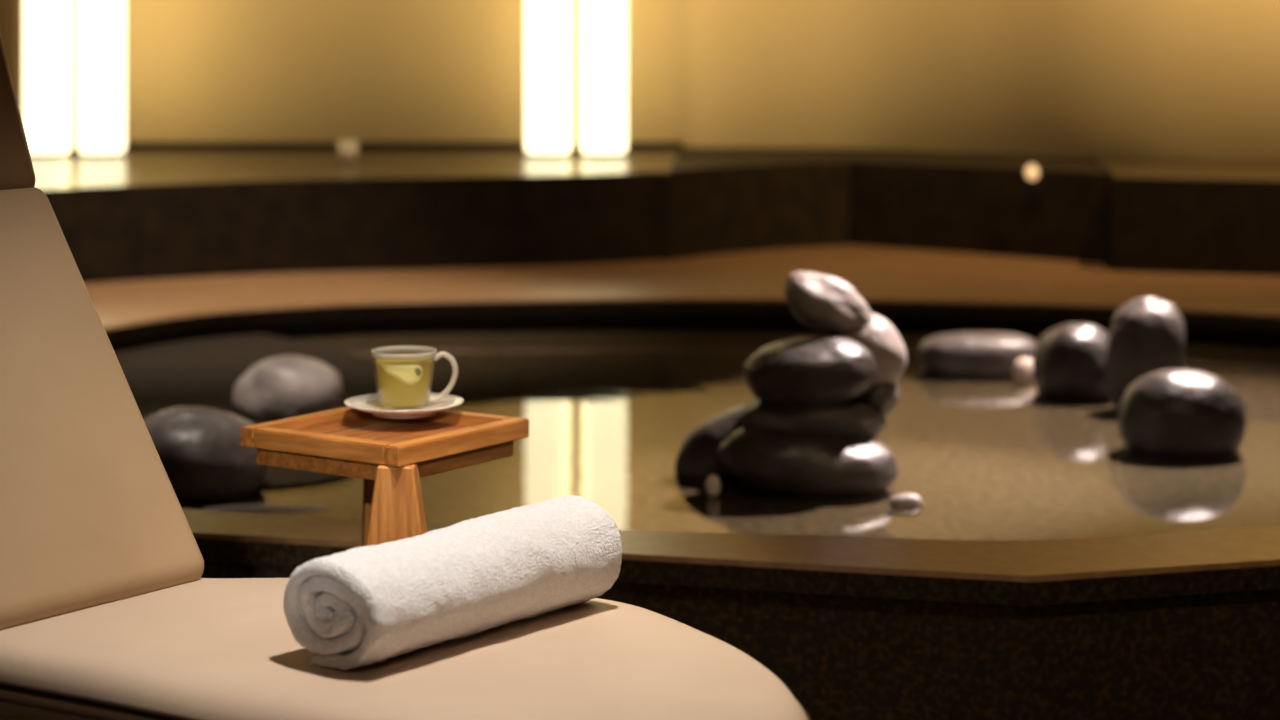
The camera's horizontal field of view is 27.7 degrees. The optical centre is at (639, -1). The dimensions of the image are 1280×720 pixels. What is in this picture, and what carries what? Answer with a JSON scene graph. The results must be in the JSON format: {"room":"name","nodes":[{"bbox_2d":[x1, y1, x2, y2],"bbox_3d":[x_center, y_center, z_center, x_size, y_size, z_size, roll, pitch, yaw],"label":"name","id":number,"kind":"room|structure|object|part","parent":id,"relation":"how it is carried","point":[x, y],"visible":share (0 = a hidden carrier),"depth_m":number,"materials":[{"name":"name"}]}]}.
{"room":"spa relaxation room","nodes":[
{"label":"spa relaxation room","id":0,"kind":"room"},
{"bbox_2d":[31,147,1279,283],"bbox_3d":[0.263,0.868,7.815,9.525,0.604,4.430,0,0,0],"label":"raised ledge","id":1,"kind":"structure","parent":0,"point":[142,213],"depth_m":8.51,"materials":[{"name":"stone"}]},
{"bbox_2d":[338,140,357,162],"bbox_3d":[-1.029,0.533,9.160,0.072,0.075,0.072,0,0,0],"label":"tea light","id":2,"kind":"object","parent":1,"relation":"on","point":[347,149],"visible":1,"depth_m":9.13,"materials":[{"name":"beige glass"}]},
{"bbox_2d":[1022,160,1042,183],"bbox_3d":[1.310,0.575,8.682,0.081,0.081,0.008,0,0,39],"label":"recessed light","id":3,"kind":"object","parent":1,"relation":"in","point":[1032,171],"visible":1,"depth_m":8.68,"materials":[{"name":"metal"}]},
{"bbox_2d":[70,0,1279,160],"bbox_3d":[0.150,-0.230,9.750,9.300,2.800,1.700,0,0,0],"label":"wall","id":4,"kind":"structure","parent":0,"point":[1086,79],"depth_m":10.03,"materials":[{"name":"beige paint"}]},
{"bbox_2d":[0,0,23,126],"bbox_3d":[-2.763,-0.529,9.865,0.875,2.201,0.330,0,0,0],"label":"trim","id":5,"kind":"structure","parent":4,"relation":"attached to","point":[11,11],"depth_m":9.70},
{"bbox_2d":[24,0,69,156],"bbox_3d":[-2.178,-0.172,9.550,0.168,1.485,0.168,0,0,0],"label":"lamp","id":6,"kind":"object","parent":4,"relation":"on","point":[46,22],"visible":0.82,"depth_m":9.48,"materials":[{"name":"glass"}]},
{"bbox_2d":[79,0,124,156],"bbox_3d":[-1.976,-0.172,9.550,0.168,1.485,0.168,0,0,0],"label":"lamp","id":7,"kind":"object","parent":4,"relation":"on","point":[101,22],"visible":1,"depth_m":9.48,"materials":[{"name":"glass"}]},
{"bbox_2d":[70,142,681,147],"bbox_3d":[-1.155,0.559,10.018,2.630,0.023,0.025,0,0,0],"label":"baseboard","id":8,"kind":"structure","parent":4,"relation":"attached to","point":[72,144],"depth_m":10.01,"materials":[{"name":"stone"}]},
{"bbox_2d":[525,0,570,156],"bbox_3d":[-0.338,-0.172,9.550,0.168,1.485,0.168,0,0,0],"label":"lamp","id":9,"kind":"object","parent":4,"relation":"on","point":[547,22],"visible":1,"depth_m":9.48,"materials":[{"name":"glass"}]},
{"bbox_2d":[581,0,626,156],"bbox_3d":[-0.132,-0.172,9.550,0.168,1.485,0.168,0,0,0],"label":"lamp","id":10,"kind":"object","parent":4,"relation":"on","point":[603,22],"visible":1,"depth_m":9.48,"materials":[{"name":"glass"}]},
{"bbox_3d":[0.150,1.220,4.050,9.300,0.100,13.100,0,0,0],"label":"floor","id":11,"kind":"structure","parent":0,"visible":0},
{"bbox_2d":[240,406,528,546],"bbox_3d":[-0.347,0.888,3.697,0.387,0.564,0.355,0,0,35],"label":"side table","id":12,"kind":"object","parent":11,"relation":"on","point":[391,456],"visible":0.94,"depth_m":3.64,"materials":[{"name":"brown wood"}]},
{"bbox_3d":[-0.397,0.902,3.904,0.060,0.536,0.046,0,0,-10],"label":"leg","id":13,"kind":"part","parent":12,"relation":"part of","materials":[{"name":"brown wood"}]},
{"bbox_3d":[-0.364,0.620,3.727,0.239,0.027,0.294,0,0,35],"label":"rail","id":14,"kind":"part","parent":12,"relation":"part of","materials":[{"name":"brown wood"}]},
{"bbox_3d":[-0.364,0.620,3.727,0.294,0.028,0.294,0,0,35],"label":"rail","id":15,"kind":"part","parent":12,"relation":"part of","materials":[{"name":"brown wood"}]},
{"bbox_3d":[-0.332,0.902,3.550,0.199,0.536,0.046,0,0,7],"label":"leg","id":16,"kind":"part","parent":12,"relation":"part of","materials":[{"name":"brown wood"}]},
{"bbox_2d":[344,393,463,418],"bbox_3d":[-0.346,0.597,3.810,0.174,0.018,0.174,0,0,0],"label":"saucer","id":17,"kind":"object","parent":12,"relation":"on","point":[369,403],"visible":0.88,"depth_m":3.80,"materials":[{"name":"white ceramic"}]},
{"bbox_2d":[371,345,457,409],"bbox_3d":[-0.339,0.555,3.804,0.116,0.084,0.097,0,0,41],"label":"tea cup","id":18,"kind":"object","parent":17,"relation":"on","point":[392,391],"visible":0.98,"depth_m":3.78,"materials":[{"name":"clear glass"}]},
{"bbox_2d":[381,364,422,384],"bbox_3d":[-0.347,0.544,3.773,0.061,0.029,0.015,0,0,0],"label":"lemon slice","id":19,"kind":"object","parent":18,"relation":"in","point":[406,373],"visible":1,"depth_m":3.77,"materials":[{"name":"yellow food"}]},
{"bbox_2d":[415,368,420,375],"bbox_3d":[-0.322,0.540,3.774,0.011,0.013,0.002,0,0,-38],"label":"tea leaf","id":20,"kind":"object","parent":18,"relation":"in","point":[417,370],"visible":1,"depth_m":3.77,"materials":[{"name":"green plant"}]},
{"bbox_3d":[-0.287,0.551,3.803,0.042,0.074,0.011,0,0,7],"label":"handle","id":21,"kind":"part","parent":18,"relation":"part of","materials":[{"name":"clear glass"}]},
{"bbox_2d":[0,33,809,719],"bbox_3d":[-0.375,0.576,3.024,1.434,1.188,0.654,0,0,35],"label":"lounge chair","id":22,"kind":"object","parent":11,"relation":"on","point":[108,612],"visible":0.88,"depth_m":3.00,"materials":[{"name":"beige leather"}]},
{"bbox_3d":[-0.788,0.493,3.186,0.355,0.499,0.392,0,0,35],"label":"backrest","id":23,"kind":"part","parent":22,"relation":"part of","materials":[{"name":"beige leather"}]},
{"bbox_3d":[-0.249,0.762,2.934,1.115,0.085,0.647,0,0,35],"label":"seat","id":24,"kind":"part","parent":22,"relation":"part of","materials":[{"name":"beige leather"}]},
{"bbox_2d":[283,495,621,669],"bbox_3d":[-0.205,0.657,2.962,0.159,0.123,0.436,0,0,39],"label":"rolled towel","id":25,"kind":"object","parent":22,"relation":"on","point":[364,605],"visible":1,"depth_m":2.87,"materials":[{"name":"white fabric"}]},
{"bbox_2d":[85,245,1279,719],"bbox_3d":[0.443,1.017,6.219,5.863,0.306,5.333,0,0,32],"label":"pool","id":26,"kind":"object","parent":11,"relation":"on","point":[1047,568],"visible":0.62,"depth_m":5.10,"materials":[{"name":"brown stone"}]},
{"bbox_2d":[198,504,352,517],"bbox_3d":[-0.687,0.946,4.800,0.314,0.024,0.100,0,0,0],"label":"stone","id":27,"kind":"object","parent":26,"relation":"on","point":[276,509],"visible":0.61,"depth_m":4.78,"materials":[{"name":"grey stone"}]},
{"bbox_2d":[115,333,439,499],"bbox_3d":[-1.012,0.947,6.317,0.992,0.023,2.711,0,0,-13],"label":"shelf","id":28,"kind":"object","parent":26,"relation":"in","point":[204,371],"visible":0.23,"depth_m":6.51,"materials":[{"name":"black stone"}]},
{"bbox_2d":[144,406,266,505],"bbox_3d":[-0.854,0.871,5.000,0.269,0.173,0.240,0,0,0],"label":"stone","id":29,"kind":"object","parent":28,"relation":"on","point":[202,456],"visible":0.65,"depth_m":4.92,"materials":[{"name":"grey stone"}]},
{"bbox_2d":[232,355,343,420],"bbox_3d":[-0.792,0.881,5.850,0.248,0.155,0.200,0,0,0],"label":"stone","id":30,"kind":"object","parent":28,"relation":"on","point":[286,386],"visible":0.73,"depth_m":5.78,"materials":[{"name":"grey stone"}]},
{"bbox_2d":[111,314,1279,539],"bbox_3d":[0.416,1.040,5.845,4.566,0.261,3.521,0,0,0],"label":"basin","id":31,"kind":"object","parent":26,"relation":"in","point":[610,402],"depth_m":5.77,"materials":[{"name":"liquid"}]},
{"bbox_2d":[1105,297,1184,410],"bbox_3d":[1.180,0.825,6.050,0.191,0.267,0.160,0,0,0],"label":"stone","id":32,"kind":"object","parent":26,"relation":"in","point":[1146,336],"visible":0.66,"depth_m":6.00,"materials":[{"name":"grey stone"}]},
{"label":"pool water","id":33,"kind":"object","parent":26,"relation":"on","visible":0},
{"bbox_2d":[675,405,743,485],"bbox_3d":[0.184,0.882,5.210,0.230,0.152,0.200,0,0,0],"label":"stone","id":34,"kind":"object","parent":33,"relation":"on","point":[697,459],"visible":0.56,"depth_m":5.14,"materials":[{"name":"black stone"}]},
{"bbox_2d":[705,475,719,495],"bbox_3d":[0.138,0.919,4.930,0.028,0.037,0.030,0,0,0],"label":"pebble","id":35,"kind":"object","parent":33,"relation":"on","point":[712,485],"visible":1,"depth_m":4.92,"materials":[{"name":"beige stone"}]},
{"bbox_2d":[718,427,898,500],"bbox_3d":[0.328,0.890,5.070,0.351,0.135,0.260,0,0,0],"label":"stone","id":36,"kind":"object","parent":33,"relation":"on","point":[772,462],"visible":0.91,"depth_m":4.97,"materials":[{"name":"black stone"}]},
{"bbox_2d":[738,398,885,437],"bbox_3d":[0.338,0.819,5.110,0.292,0.109,0.220,0,0,0],"label":"stone","id":37,"kind":"object","parent":36,"relation":"on","point":[854,416],"visible":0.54,"depth_m":5.02,"materials":[{"name":"black stone"}]},
{"bbox_2d":[743,336,877,408],"bbox_3d":[0.332,0.725,5.080,0.261,0.140,0.230,0,0,0],"label":"stone","id":38,"kind":"object","parent":37,"relation":"on","point":[808,372],"visible":1,"depth_m":4.99,"materials":[{"name":"grey stone"}]},
{"bbox_2d":[854,381,899,414],"bbox_3d":[0.464,0.778,5.160,0.101,0.082,0.140,0,0,0],"label":"stone","id":39,"kind":"object","parent":37,"relation":"on","point":[884,398],"visible":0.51,"depth_m":5.10,"materials":[{"name":"grey stone"}]},
{"bbox_2d":[836,313,906,384],"bbox_3d":[0.451,0.687,5.140,0.156,0.138,0.150,0,0,0],"label":"stone","id":40,"kind":"object","parent":39,"relation":"on","point":[879,337],"visible":0.58,"depth_m":5.09,"materials":[{"name":"grey stone"}]},
{"bbox_2d":[785,271,872,335],"bbox_3d":[0.375,0.601,5.130,0.176,0.129,0.130,0,0,0],"label":"stone","id":41,"kind":"object","parent":40,"relation":"on","point":[827,304],"visible":0.94,"depth_m":5.09,"materials":[{"name":"grey stone"}]},
{"bbox_2d":[889,493,922,514],"bbox_3d":[0.497,0.940,4.860,0.064,0.036,0.050,0,0,0],"label":"pebble","id":42,"kind":"object","parent":33,"relation":"on","point":[906,503],"visible":1,"depth_m":4.84,"materials":[{"name":"stone"}]},
{"bbox_2d":[918,332,1036,380],"bbox_3d":[0.866,0.903,6.620,0.311,0.110,0.200,0,0,0],"label":"stone","id":43,"kind":"object","parent":33,"relation":"on","point":[972,356],"visible":0.88,"depth_m":6.54,"materials":[{"name":"grey stone"}]},
{"bbox_2d":[1013,358,1034,386],"bbox_3d":[0.959,0.924,6.460,0.062,0.068,0.050,0,0,0],"label":"pebble","id":44,"kind":"object","parent":33,"relation":"on","point":[1023,373],"visible":0.86,"depth_m":6.44,"materials":[{"name":"beige stone"}]},
{"bbox_2d":[1032,323,1110,402],"bbox_3d":[1.053,0.866,6.250,0.212,0.184,0.220,0,0,0],"label":"stone","id":45,"kind":"object","parent":33,"relation":"on","point":[1069,360],"visible":0.91,"depth_m":6.17,"materials":[{"name":"grey stone"}]},
{"bbox_2d":[1118,369,1245,461],"bbox_3d":[1.144,0.869,5.500,0.266,0.177,0.250,0,0,0],"label":"stone","id":46,"kind":"object","parent":33,"relation":"on","point":[1169,415],"visible":1,"depth_m":5.40,"materials":[{"name":"grey stone"}]}
]}

